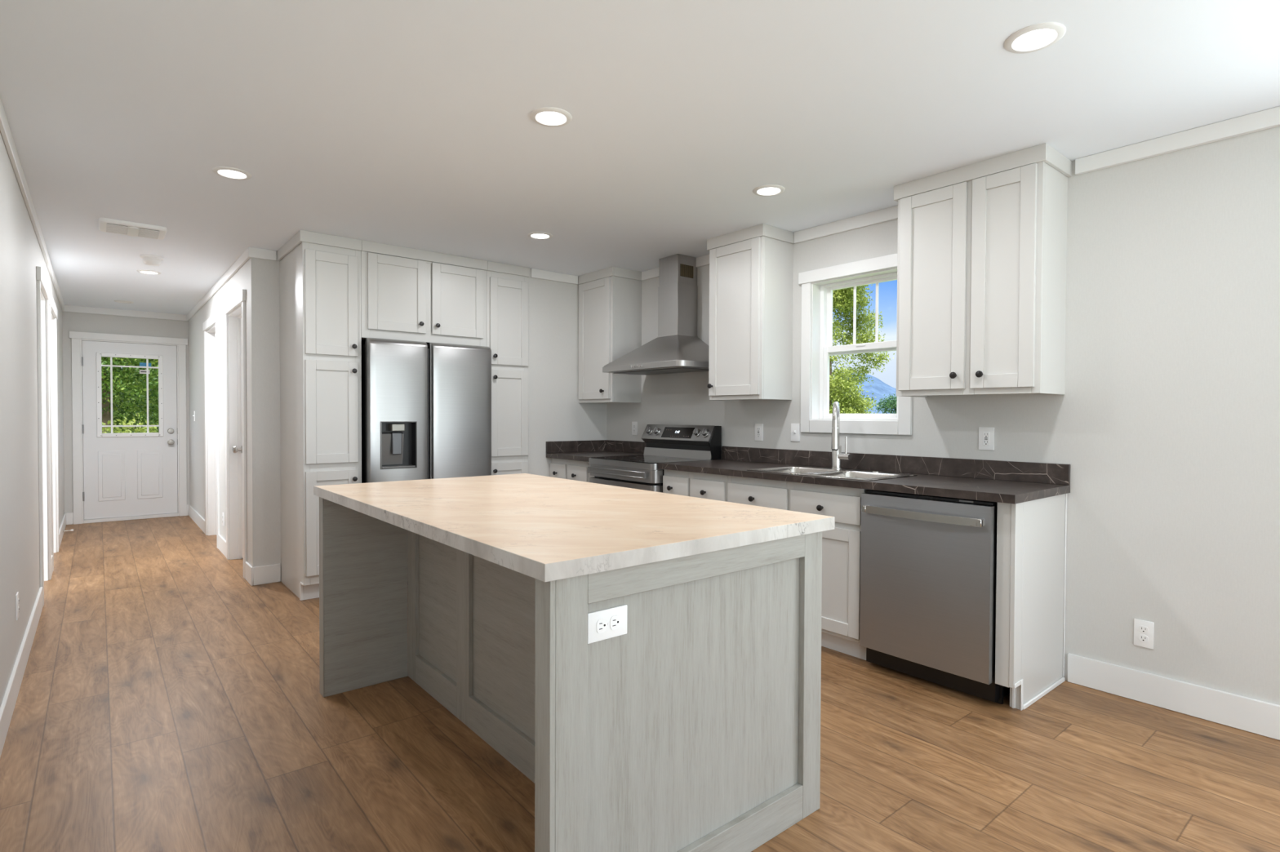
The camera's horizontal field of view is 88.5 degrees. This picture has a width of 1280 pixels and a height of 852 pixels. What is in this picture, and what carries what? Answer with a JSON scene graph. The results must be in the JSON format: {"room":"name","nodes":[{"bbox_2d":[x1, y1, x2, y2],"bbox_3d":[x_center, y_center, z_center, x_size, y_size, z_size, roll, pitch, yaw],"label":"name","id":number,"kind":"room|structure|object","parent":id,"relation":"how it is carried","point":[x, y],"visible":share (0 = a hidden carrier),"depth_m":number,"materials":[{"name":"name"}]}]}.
{"room":"kitchen","nodes":[
{"label":"kitchen","id":0,"kind":"room"},
{"bbox_2d":[0,132,64,706],"bbox_3d":[-1.731,-0.008,1.550,0.120,2.410,14.528,-1,1,-40],"label":"wall","id":1,"kind":"structure","parent":0,"point":[20,252],"depth_m":3.09,"materials":[{"name":"paint"}]},
{"bbox_2d":[15,591,19,620],"bbox_3d":[-2.815,0.814,2.974,0.008,0.115,0.070,-1,1,-40],"label":"wall outlet","id":2,"kind":"object","parent":1,"relation":"attached to","point":[17,609],"visible":1,"depth_m":2.95,"materials":[{"name":"white plastic"}]},
{"bbox_2d":[0,97,64,311],"bbox_3d":[-1.712,-1.178,1.621,0.018,0.072,14.370,-1,1,-40],"label":"trim","id":3,"kind":"structure","parent":1,"relation":"attached to","point":[5,130],"depth_m":3.31,"materials":[{"name":"white wood"}]},
{"bbox_2d":[0,513,66,757],"bbox_3d":[-1.728,1.129,1.665,0.014,0.132,14.388,-1,1,-40],"label":"baseboard","id":4,"kind":"structure","parent":1,"relation":"attached to","point":[10,698],"depth_m":2.96,"materials":[{"name":"white wood"}]},
{"bbox_2d":[35,266,51,606],"bbox_3d":[-4.122,0.067,4.467,0.142,2.145,0.980,-1,1,-40],"label":"door","id":5,"kind":"structure","parent":1,"relation":"in","point":[42,288],"depth_m":4.79,"materials":[{"name":"white wood"}]},
{"bbox_2d":[48,293,58,571],"bbox_3d":[-4.902,0.049,5.412,0.142,2.145,1.030,-1,1,-40],"label":"door","id":6,"kind":"structure","parent":1,"relation":"in","point":[53,312],"depth_m":5.76,"materials":[{"name":"white wood"}]},
{"bbox_2d":[62,311,189,513],"bbox_3d":[-6.094,-0.122,7.457,7.140,2.410,0.140,-1,1,-40],"label":"wall","id":7,"kind":"structure","parent":0,"point":[72,322],"depth_m":7.34,"materials":[{"name":"paint"}]},
{"bbox_2d":[62,304,186,320],"bbox_3d":[-5.857,-1.291,7.527,1.138,0.072,0.018,-1,1,-40],"label":"trim","id":8,"kind":"structure","parent":7,"relation":"attached to","point":[73,308],"depth_m":7.50,"materials":[{"name":"white wood"}]},
{"bbox_2d":[66,504,188,524],"bbox_3d":[-5.867,1.016,7.566,1.110,0.132,0.014,-1,1,-40],"label":"baseboard","id":9,"kind":"structure","parent":7,"relation":"attached to","point":[69,516],"depth_m":7.23,"materials":[{"name":"white wood"}]},
{"bbox_2d":[68,331,187,524],"bbox_3d":[-5.877,0.019,7.601,1.077,2.125,0.198,-1,1,-40],"label":"door","id":10,"kind":"structure","parent":7,"relation":"in","point":[126,476],"depth_m":7.56,"materials":[{"name":"white wood"}]},
{"bbox_2d":[188,259,250,564],"bbox_3d":[-4.082,-0.096,6.378,0.120,2.410,4.085,-1,1,-40],"label":"wall","id":11,"kind":"structure","parent":0,"point":[239,281],"depth_m":6.37,"materials":[{"name":"paint"}]},
{"bbox_2d":[202,311,219,548],"bbox_3d":[-4.069,0.037,6.345,0.142,2.145,0.950,-1,1,-40],"label":"door","id":12,"kind":"structure","parent":11,"relation":"in","point":[211,435],"depth_m":6.62,"materials":[{"name":"white wood"}]},
{"bbox_2d":[188,504,253,586],"bbox_3d":[-4.103,1.044,6.309,0.014,0.132,4.199,-1,1,-40],"label":"baseboard","id":13,"kind":"structure","parent":11,"relation":"attached to","point":[193,514],"depth_m":5.87,"materials":[{"name":"white wood"}]},
{"bbox_2d":[222,512,224,526],"bbox_3d":[-3.661,0.820,5.776,0.008,0.115,0.070,-1,1,-40],"label":"wall outlet","id":14,"kind":"object","parent":11,"relation":"attached to","point":[223,513],"visible":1,"depth_m":5.76,"materials":[{"name":"white plastic"}]},
{"bbox_2d":[186,246,276,320],"bbox_3d":[-4.026,-1.264,6.313,0.177,0.072,4.185,-1,1,-40],"label":"trim","id":15,"kind":"structure","parent":11,"relation":"attached to","point":[253,252],"depth_m":5.12,"materials":[{"name":"white wood"}]},
{"bbox_2d":[223,288,247,578],"bbox_3d":[-3.169,0.058,5.254,0.142,2.145,0.940,-1,1,-40],"label":"door","id":16,"kind":"structure","parent":11,"relation":"in","point":[235,329],"depth_m":5.52,"materials":[{"name":"white wood"}]},
{"bbox_2d":[248,257,280,567],"bbox_3d":[-1.785,-0.074,5.560,2.625,2.410,0.100,-1,1,-40],"label":"wall","id":17,"kind":"structure","parent":0,"point":[264,274],"depth_m":4.74,"materials":[{"name":"paint"}]},
{"bbox_2d":[253,564,280,586],"bbox_3d":[-2.698,1.075,4.756,0.176,0.132,0.014,-1,1,-40],"label":"baseboard","id":18,"kind":"structure","parent":17,"relation":"attached to","point":[264,575],"depth_m":4.75,"materials":[{"name":"white wood"}]},
{"bbox_2d":[528,268,606,476],"bbox_3d":[-0.635,-0.070,5.610,0.788,2.410,0.120,-1,1,-40],"label":"wall","id":19,"kind":"structure","parent":0,"point":[555,412],"depth_m":5.46,"materials":[{"name":"paint"}]},
{"bbox_2d":[530,268,577,284],"bbox_3d":[-0.704,-1.236,5.441,0.452,0.072,0.018,-1,1,-40],"label":"trim","id":20,"kind":"structure","parent":19,"relation":"attached to","point":[535,273],"depth_m":5.42,"materials":[{"name":"white wood"}]},
{"bbox_2d":[0,0,1279,315],"bbox_3d":[-1.514,-1.276,1.795,7.220,0.120,14.668,-1,1,-40],"label":"ceiling","id":21,"kind":"structure","parent":0,"point":[406,123],"depth_m":2.53,"materials":[{"name":"white paint"}]},
{"bbox_2d":[113,300,133,303],"bbox_3d":[-5.460,-1.313,6.954,0.166,0.008,0.166,-1,1,-40],"label":"recessed light","id":22,"kind":"object","parent":21,"relation":"in","point":[117,301],"visible":1,"depth_m":6.93,"materials":[{"name":"white"}]},
{"bbox_2d":[98,217,167,239],"bbox_3d":[-3.219,-1.246,4.175,0.336,0.032,0.290,-1,1,-40],"label":"ceiling vent","id":23,"kind":"object","parent":21,"relation":"in","point":[105,224],"visible":1,"depth_m":4.12,"materials":[{"name":"white plastic"}]},
{"bbox_2d":[136,269,161,274],"bbox_3d":[-4.099,-1.283,5.490,0.166,0.008,0.166,-1,1,-40],"label":"recessed light","id":24,"kind":"object","parent":21,"relation":"in","point":[147,272],"visible":1,"depth_m":5.48,"materials":[{"name":"white"}]},
{"bbox_2d":[141,271,156,274],"bbox_3d":[-4.099,-1.284,5.490,0.116,0.004,0.116,1,1,37],"label":"diffuser","id":25,"kind":"object","parent":24,"relation":"attached to","point":[142,272],"depth_m":5.48,"materials":[{"name":"white plastic"}]},
{"bbox_2d":[139,253,164,266],"bbox_3d":[-3.673,-1.246,4.948,0.144,0.062,0.144,-1,1,-40],"label":"smoke detector","id":26,"kind":"object","parent":21,"relation":"attached to","point":[148,260],"visible":1,"depth_m":4.91,"materials":[{"name":"white plastic"}]},
{"bbox_2d":[212,166,251,179],"bbox_3d":[-2.000,-1.238,3.224,0.166,0.008,0.166,-1,1,-40],"label":"recessed light","id":27,"kind":"object","parent":21,"relation":"in","point":[224,171],"visible":1,"depth_m":3.21,"materials":[{"name":"white"}]},
{"bbox_2d":[217,169,245,177],"bbox_3d":[-1.999,-1.239,3.224,0.116,0.004,0.116,1,1,28],"label":"diffuser","id":28,"kind":"object","parent":27,"relation":"attached to","point":[224,173],"depth_m":3.22,"materials":[{"name":"white"}]},
{"bbox_2d":[527,231,552,239],"bbox_3d":[-0.657,-1.250,4.321,0.166,0.008,0.166,-1,1,-40],"label":"recessed light","id":29,"kind":"object","parent":21,"relation":"in","point":[536,235],"visible":1,"depth_m":4.31,"materials":[{"name":"white"}]},
{"bbox_2d":[531,233,549,238],"bbox_3d":[-0.657,-1.251,4.321,0.116,0.004,0.116,1,1,28],"label":"diffuser","id":30,"kind":"object","parent":29,"relation":"attached to","point":[533,235],"depth_m":4.32,"materials":[{"name":"white"}]},
{"bbox_2d":[529,106,572,126],"bbox_3d":[-0.352,-1.221,2.603,0.166,0.008,0.166,-1,1,-40],"label":"recessed light","id":31,"kind":"object","parent":21,"relation":"in","point":[544,116],"visible":1,"depth_m":2.59,"materials":[{"name":"white plastic"}]},
{"bbox_2d":[536,111,565,124],"bbox_3d":[-0.352,-1.222,2.603,0.116,0.004,0.116,1,1,37],"label":"diffuser","id":32,"kind":"object","parent":31,"relation":"attached to","point":[542,117],"depth_m":2.60,"materials":[{"name":"white"}]},
{"bbox_2d":[752,184,785,195],"bbox_3d":[0.674,-1.231,3.439,0.166,0.008,0.166,-1,1,-40],"label":"recessed light","id":33,"kind":"object","parent":21,"relation":"in","point":[767,189],"visible":1,"depth_m":3.43,"materials":[{"name":"white"}]},
{"bbox_2d":[757,187,780,194],"bbox_3d":[0.674,-1.232,3.439,0.116,0.004,0.116,0,1,-26],"label":"diffuser","id":34,"kind":"object","parent":33,"relation":"attached to","point":[760,190],"depth_m":3.44,"materials":[{"name":"white plastic"}]},
{"bbox_2d":[1004,22,1066,53],"bbox_3d":[1.228,-1.206,2.048,0.166,0.008,0.166,-1,1,-40],"label":"recessed light","id":35,"kind":"object","parent":21,"relation":"in","point":[1037,37],"visible":1,"depth_m":2.04,"materials":[{"name":"white plastic"}]},
{"bbox_2d":[1013,28,1056,49],"bbox_3d":[1.228,-1.207,2.048,0.116,0.004,0.116,0,1,-17],"label":"diffuser","id":36,"kind":"object","parent":35,"relation":"attached to","point":[1031,38],"depth_m":2.05,"materials":[{"name":"white plastic"}]},
{"bbox_2d":[0,515,1279,851],"bbox_3d":[-1.491,1.193,1.874,7.120,0.001,14.608,-1,1,-40],"label":"floor","id":37,"kind":"structure","parent":0,"point":[167,700],"depth_m":2.39,"materials":[{"name":"brown wood"}]},
{"bbox_2d":[276,230,361,600],"bbox_3d":[-2.253,-0.060,4.616,0.379,2.410,0.757,-1,1,-40],"label":"pantry cabinet","id":38,"kind":"object","parent":37,"relation":"on","point":[320,273],"visible":0.92,"depth_m":4.37,"materials":[{"name":"grey wood"}]},
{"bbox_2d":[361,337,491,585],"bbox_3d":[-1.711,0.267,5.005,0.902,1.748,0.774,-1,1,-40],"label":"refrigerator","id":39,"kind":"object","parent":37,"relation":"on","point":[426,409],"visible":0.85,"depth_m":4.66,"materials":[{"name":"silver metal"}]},
{"bbox_2d":[360,240,487,346],"bbox_3d":[-1.745,-0.941,5.018,0.926,0.658,0.757,-1,1,-40],"label":"upper cabinet","id":40,"kind":"object","parent":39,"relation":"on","point":[407,294],"visible":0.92,"depth_m":4.72,"materials":[{"name":"grey wood"}]},
{"bbox_2d":[486,261,529,475],"bbox_3d":[-1.249,-0.070,5.444,0.367,2.410,0.757,-1,1,-40],"label":"pantry cabinet","id":41,"kind":"object","parent":37,"relation":"on","point":[507,285],"visible":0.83,"depth_m":5.18,"materials":[{"name":"grey wood"}]},
{"bbox_2d":[550,457,594,482],"bbox_3d":[-0.335,0.702,5.379,0.626,0.876,0.640,-1,1,-40],"label":"base cabinet","id":42,"kind":"object","parent":37,"relation":"on","point":[575,470],"visible":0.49,"depth_m":5.21,"materials":[{"name":"grey wood"}]},
{"bbox_2d":[546,440,646,462],"bbox_3d":[-0.332,0.196,5.371,0.626,0.132,0.638,-1,1,-40],"label":"countertop","id":43,"kind":"structure","parent":42,"relation":"on","point":[580,451],"depth_m":5.52,"materials":[{"name":"stone"}]},
{"bbox_2d":[313,473,835,851],"bbox_3d":[-0.410,0.730,2.470,1.048,0.914,1.925,-1,1,-40],"label":"kitchen island","id":44,"kind":"object","parent":37,"relation":"on","point":[696,727],"visible":1,"depth_m":1.87,"materials":[{"name":"grey wood"}]},
{"bbox_2d":[587,604,626,644],"bbox_3d":[-0.075,0.463,1.537,0.115,0.070,0.008,-1,1,-40],"label":"wall outlet","id":45,"kind":"object","parent":44,"relation":"attached to","point":[610,623],"visible":0.92,"depth_m":1.53,"materials":[{"name":"white plastic"}]},
{"bbox_2d":[596,618,607,633],"bbox_3d":[-0.089,0.463,1.523,0.029,0.033,0.003,-1,1,-40],"label":"receptacle","id":46,"kind":"object","parent":45,"relation":"attached to","point":[602,624],"depth_m":1.52,"materials":[{"name":"white plastic"}]},
{"bbox_2d":[609,615,620,630],"bbox_3d":[-0.059,0.463,1.547,0.029,0.033,0.003,-1,1,-40],"label":"receptacle","id":47,"kind":"object","parent":45,"relation":"attached to","point":[615,620],"depth_m":1.55,"materials":[{"name":"white plastic"}]},
{"bbox_2d":[587,424,721,493],"bbox_3d":[0.085,0.573,4.810,0.660,1.157,0.760,-1,1,-40],"label":"electric range","id":48,"kind":"object","parent":37,"relation":"on","point":[665,443],"visible":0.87,"depth_m":4.74,"materials":[{"name":"silver metal"}]},
{"bbox_2d":[588,454,709,470],"bbox_3d":[0.058,0.260,4.782,0.547,0.046,0.760,-1,1,-40],"label":"cooktop","id":49,"kind":"object","parent":48,"relation":"in","point":[643,462],"depth_m":4.70,"materials":[{"name":"black glass"}]},
{"bbox_2d":[662,469,728,502],"bbox_3d":[0.541,0.723,4.318,0.626,0.876,0.575,-1,1,-40],"label":"base cabinet","id":50,"kind":"object","parent":37,"relation":"on","point":[698,485],"visible":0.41,"depth_m":4.11,"materials":[{"name":"grey wood"}]},
{"bbox_2d":[728,475,866,660],"bbox_3d":[1.012,0.734,3.746,0.626,0.876,0.903,-1,1,-40],"label":"base cabinet","id":51,"kind":"object","parent":37,"relation":"on","point":[841,545],"visible":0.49,"depth_m":3.36,"materials":[{"name":"grey wood"}]},
{"bbox_2d":[657,446,1070,504],"bbox_3d":[1.056,0.229,3.689,0.626,0.132,2.187,-1,1,-40],"label":"countertop","id":52,"kind":"structure","parent":51,"relation":"on","point":[1015,482],"depth_m":3.36,"materials":[{"name":"stone"}]},
{"bbox_2d":[746,466,917,480],"bbox_3d":[1.044,0.342,3.640,0.474,0.188,0.780,-1,1,-40],"label":"sink","id":53,"kind":"object","parent":52,"relation":"in","point":[860,475],"visible":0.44,"depth_m":3.65,"materials":[{"name":"silver metal"}]},
{"bbox_2d":[831,401,852,469],"bbox_3d":[1.117,0.056,3.757,0.120,0.394,0.212,1,1,43],"label":"kitchen faucet","id":54,"kind":"object","parent":52,"relation":"on","point":[837,455],"visible":1,"depth_m":3.77,"materials":[{"name":"silver metal"}]},
{"bbox_2d":[859,489,1009,704],"bbox_3d":[1.476,0.748,3.135,0.632,0.863,0.616,-1,1,-40],"label":"dishwasher","id":55,"kind":"object","parent":37,"relation":"on","point":[928,563],"visible":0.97,"depth_m":2.92,"materials":[{"name":"silver metal"}]},
{"bbox_2d":[995,493,1066,711],"bbox_3d":[1.738,0.751,2.905,0.576,0.876,0.084,-1,1,-40],"label":"cabinet end panel","id":56,"kind":"object","parent":37,"relation":"on","point":[1032,535],"visible":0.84,"depth_m":2.81,"materials":[{"name":"grey wood"}]},
{"bbox_2d":[606,125,1279,705],"bbox_3d":[2.572,-0.005,2.451,0.140,2.410,10.443,-1,1,-40],"label":"wall","id":57,"kind":"structure","parent":0,"point":[1166,423],"depth_m":2.80,"materials":[{"name":"paint"}]},
{"bbox_2d":[546,440,646,453],"bbox_3d":[-0.332,0.178,5.371,0.626,0.096,0.638,-1,1,-40],"label":"backsplash","id":58,"kind":"structure","parent":57,"relation":"attached to","point":[562,446],"depth_m":5.58,"materials":[{"name":"stone"}]},
{"bbox_2d":[577,266,641,403],"bbox_3d":[-0.270,-0.733,5.501,0.352,1.077,0.491,-1,1,-40],"label":"upper cabinet","id":59,"kind":"object","parent":57,"relation":"attached to","point":[610,299],"visible":1,"depth_m":5.36,"materials":[{"name":"grey wood"}]},
{"bbox_2d":[631,422,637,435],"bbox_3d":[-0.045,0.021,5.508,0.008,0.115,0.070,-1,1,-40],"label":"wall outlet","id":60,"kind":"object","parent":57,"relation":"attached to","point":[634,424],"visible":1,"depth_m":5.50,"materials":[{"name":"white plastic"}]},
{"bbox_2d":[602,253,709,375],"bbox_3d":[0.165,-0.830,4.864,0.486,0.858,0.914,-1,1,-40],"label":"range hood","id":61,"kind":"object","parent":57,"relation":"attached to","point":[677,348],"visible":0.96,"depth_m":4.83,"materials":[{"name":"silver metal"}]},
{"bbox_2d":[680,263,693,278],"bbox_3d":[0.346,-1.144,4.853,0.132,0.090,0.002,-1,1,-40],"label":"vent grille","id":62,"kind":"object","parent":61,"relation":"attached to","point":[686,269],"depth_m":4.85,"materials":[{"name":"brown metal"}]},
{"bbox_2d":[641,253,709,280],"bbox_3d":[0.351,-1.225,5.006,0.018,0.072,1.048,-1,1,-40],"label":"trim","id":63,"kind":"structure","parent":57,"relation":"attached to","point":[703,260],"depth_m":5.25,"materials":[{"name":"white wood"}]},
{"bbox_2d":[706,223,795,400],"bbox_3d":[0.707,-0.710,4.317,0.352,1.077,0.484,-1,1,-40],"label":"upper cabinet","id":64,"kind":"object","parent":57,"relation":"attached to","point":[751,268],"visible":1,"depth_m":4.18,"materials":[{"name":"grey wood"}]},
{"bbox_2d":[755,423,763,440],"bbox_3d":[0.808,0.043,4.473,0.008,0.115,0.070,-1,1,-40],"label":"wall outlet","id":65,"kind":"object","parent":57,"relation":"attached to","point":[758,427],"visible":1,"depth_m":4.47,"materials":[{"name":"white plastic"}]},
{"bbox_2d":[756,426,760,437],"bbox_3d":[0.807,0.043,4.472,0.002,0.068,0.034,-1,1,-40],"label":"receptacle","id":66,"kind":"object","parent":65,"relation":"attached to","point":[758,428],"depth_m":4.47,"materials":[{"name":"white plastic"}]},
{"bbox_2d":[791,423,799,441],"bbox_3d":[0.998,0.042,4.237,0.016,0.115,0.070,-1,1,-40],"label":"light switch","id":67,"kind":"object","parent":57,"relation":"attached to","point":[795,428],"visible":1,"depth_m":4.24,"materials":[{"name":"white plastic"}]},
{"bbox_2d":[794,204,897,243],"bbox_3d":[1.267,-1.203,3.896,0.018,0.072,0.859,-1,1,-40],"label":"trim","id":68,"kind":"structure","parent":57,"relation":"attached to","point":[891,213],"depth_m":3.92,"materials":[{"name":"white wood"}]},
{"bbox_2d":[798,253,912,435],"bbox_3d":[1.317,-0.464,3.950,0.162,1.017,0.778,-1,1,-40],"label":"window","id":69,"kind":"structure","parent":57,"relation":"in","point":[816,340],"depth_m":4.09,"materials":[{"name":"white wood"}]},
{"bbox_2d":[721,446,1070,485],"bbox_3d":[1.290,0.209,3.881,0.019,0.096,2.187,-1,1,-40],"label":"backsplash","id":70,"kind":"structure","parent":57,"relation":"attached to","point":[1014,471],"depth_m":3.58,"materials":[{"name":"stone"}]},
{"bbox_2d":[893,142,1071,397],"bbox_3d":[1.630,-0.688,3.198,0.352,1.077,0.704,-1,1,-40],"label":"upper cabinet","id":71,"kind":"object","parent":57,"relation":"attached to","point":[982,246],"visible":1,"depth_m":3.03,"materials":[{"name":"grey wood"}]},
{"bbox_2d":[978,426,994,450],"bbox_3d":[1.753,0.064,3.328,0.008,0.115,0.074,-1,1,-40],"label":"wall outlet","id":72,"kind":"object","parent":57,"relation":"attached to","point":[986,435],"visible":1,"depth_m":3.32,"materials":[{"name":"white plastic"}]},
{"bbox_2d":[982,431,989,445],"bbox_3d":[1.752,0.064,3.326,0.002,0.068,0.034,-1,1,-40],"label":"receptacle","id":73,"kind":"object","parent":72,"relation":"attached to","point":[985,434],"depth_m":3.33,"materials":[{"name":"white plastic"}]},
{"bbox_2d":[1133,618,1154,649],"bbox_3d":[2.170,0.896,2.832,0.008,0.115,0.070,-1,1,-40],"label":"wall outlet","id":74,"kind":"object","parent":57,"relation":"attached to","point":[1144,631],"visible":1,"depth_m":2.83,"materials":[{"name":"white plastic"}]},
{"bbox_2d":[1138,626,1148,633],"bbox_3d":[2.168,0.876,2.830,0.003,0.029,0.033,-1,1,-40],"label":"receptacle","id":75,"kind":"object","parent":74,"relation":"attached to","point":[1142,629],"depth_m":2.83,"materials":[{"name":"white plastic"}]},
{"bbox_2d":[1138,635,1148,642],"bbox_3d":[2.168,0.915,2.831,0.003,0.029,0.033,-1,1,-40],"label":"receptacle","id":76,"kind":"object","parent":74,"relation":"attached to","point":[1142,638],"depth_m":2.83,"materials":[{"name":"white plastic"}]},
{"bbox_2d":[1066,653,1279,741],"bbox_3d":[3.863,1.166,0.777,0.014,0.132,5.902,-1,1,-40],"label":"baseboard","id":77,"kind":"structure","parent":57,"relation":"attached to","point":[1250,715],"depth_m":2.73,"materials":[{"name":"white wood"}]},
{"bbox_2d":[1075,106,1279,175],"bbox_3d":[3.872,-1.141,0.737,0.018,0.072,5.900,-1,1,-40],"label":"trim","id":78,"kind":"structure","parent":57,"relation":"attached to","point":[1268,118],"depth_m":2.71,"materials":[{"name":"white wood"}]},
{"label":"outside","id":79,"kind":"structure","parent":0,"visible":0},
{"bbox_3d":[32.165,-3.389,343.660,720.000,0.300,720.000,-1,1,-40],"label":"ground","id":80,"kind":"structure","parent":79,"visible":0},
{"bbox_2d":[102,413,158,433],"bbox_3d":[-6.463,0.686,8.566,1.954,1.748,3.161,1,1,43],"label":"leafy bush","id":81,"kind":"object","parent":80,"relation":"on","point":[108,429],"visible":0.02,"depth_m":8.30,"materials":[{"name":"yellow plant"}]},
{"bbox_2d":[101,356,159,433],"bbox_3d":[-8.355,-1.019,10.187,3.353,5.507,3.236,-1,1,-40],"label":"tree","id":82,"kind":"object","parent":80,"relation":"on","point":[128,390],"visible":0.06,"depth_m":10.17,"materials":[{"name":"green plant"}]},
{"bbox_2d":[112,359,158,429],"bbox_3d":[-12.783,-2.141,16.753,4.215,7.500,4.783,1,1,40],"label":"tree","id":83,"kind":"object","parent":80,"relation":"on","point":[124,359],"visible":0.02,"depth_m":16.55,"materials":[{"name":"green plant"}]},
{"bbox_2d":[112,358,159,432],"bbox_3d":[-9.986,-1.637,13.874,3.232,6.611,3.385,1,1,17],"label":"tree","id":84,"kind":"object","parent":80,"relation":"on","point":[124,384],"visible":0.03,"depth_m":12.91,"materials":[{"name":"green plant"}]},
{"bbox_2d":[829,284,894,413],"bbox_3d":[4.672,-3.615,16.350,3.461,10.597,2.543,0,1,8],"label":"broadleaf tree","id":85,"kind":"object","parent":80,"relation":"on","point":[842,299],"visible":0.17,"depth_m":16.16,"materials":[{"name":"green plant"}]},
{"bbox_2d":[837,373,897,413],"bbox_3d":[194.697,-27.513,556.602,430.787,42.315,585.647,-1,1,-40],"label":"mountain ridge","id":86,"kind":"object","parent":80,"relation":"on","point":[878,388],"visible":0.02,"depth_m":553.15,"materials":[{"name":"blue stone"}]},
{"bbox_2d":[875,393,897,413],"bbox_3d":[21.945,-0.853,55.738,4.575,3.926,4.353,-1,1,-44],"label":"tree","id":87,"kind":"object","parent":80,"relation":"on","point":[886,405],"visible":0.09,"depth_m":55.54,"materials":[{"name":"green plant"}]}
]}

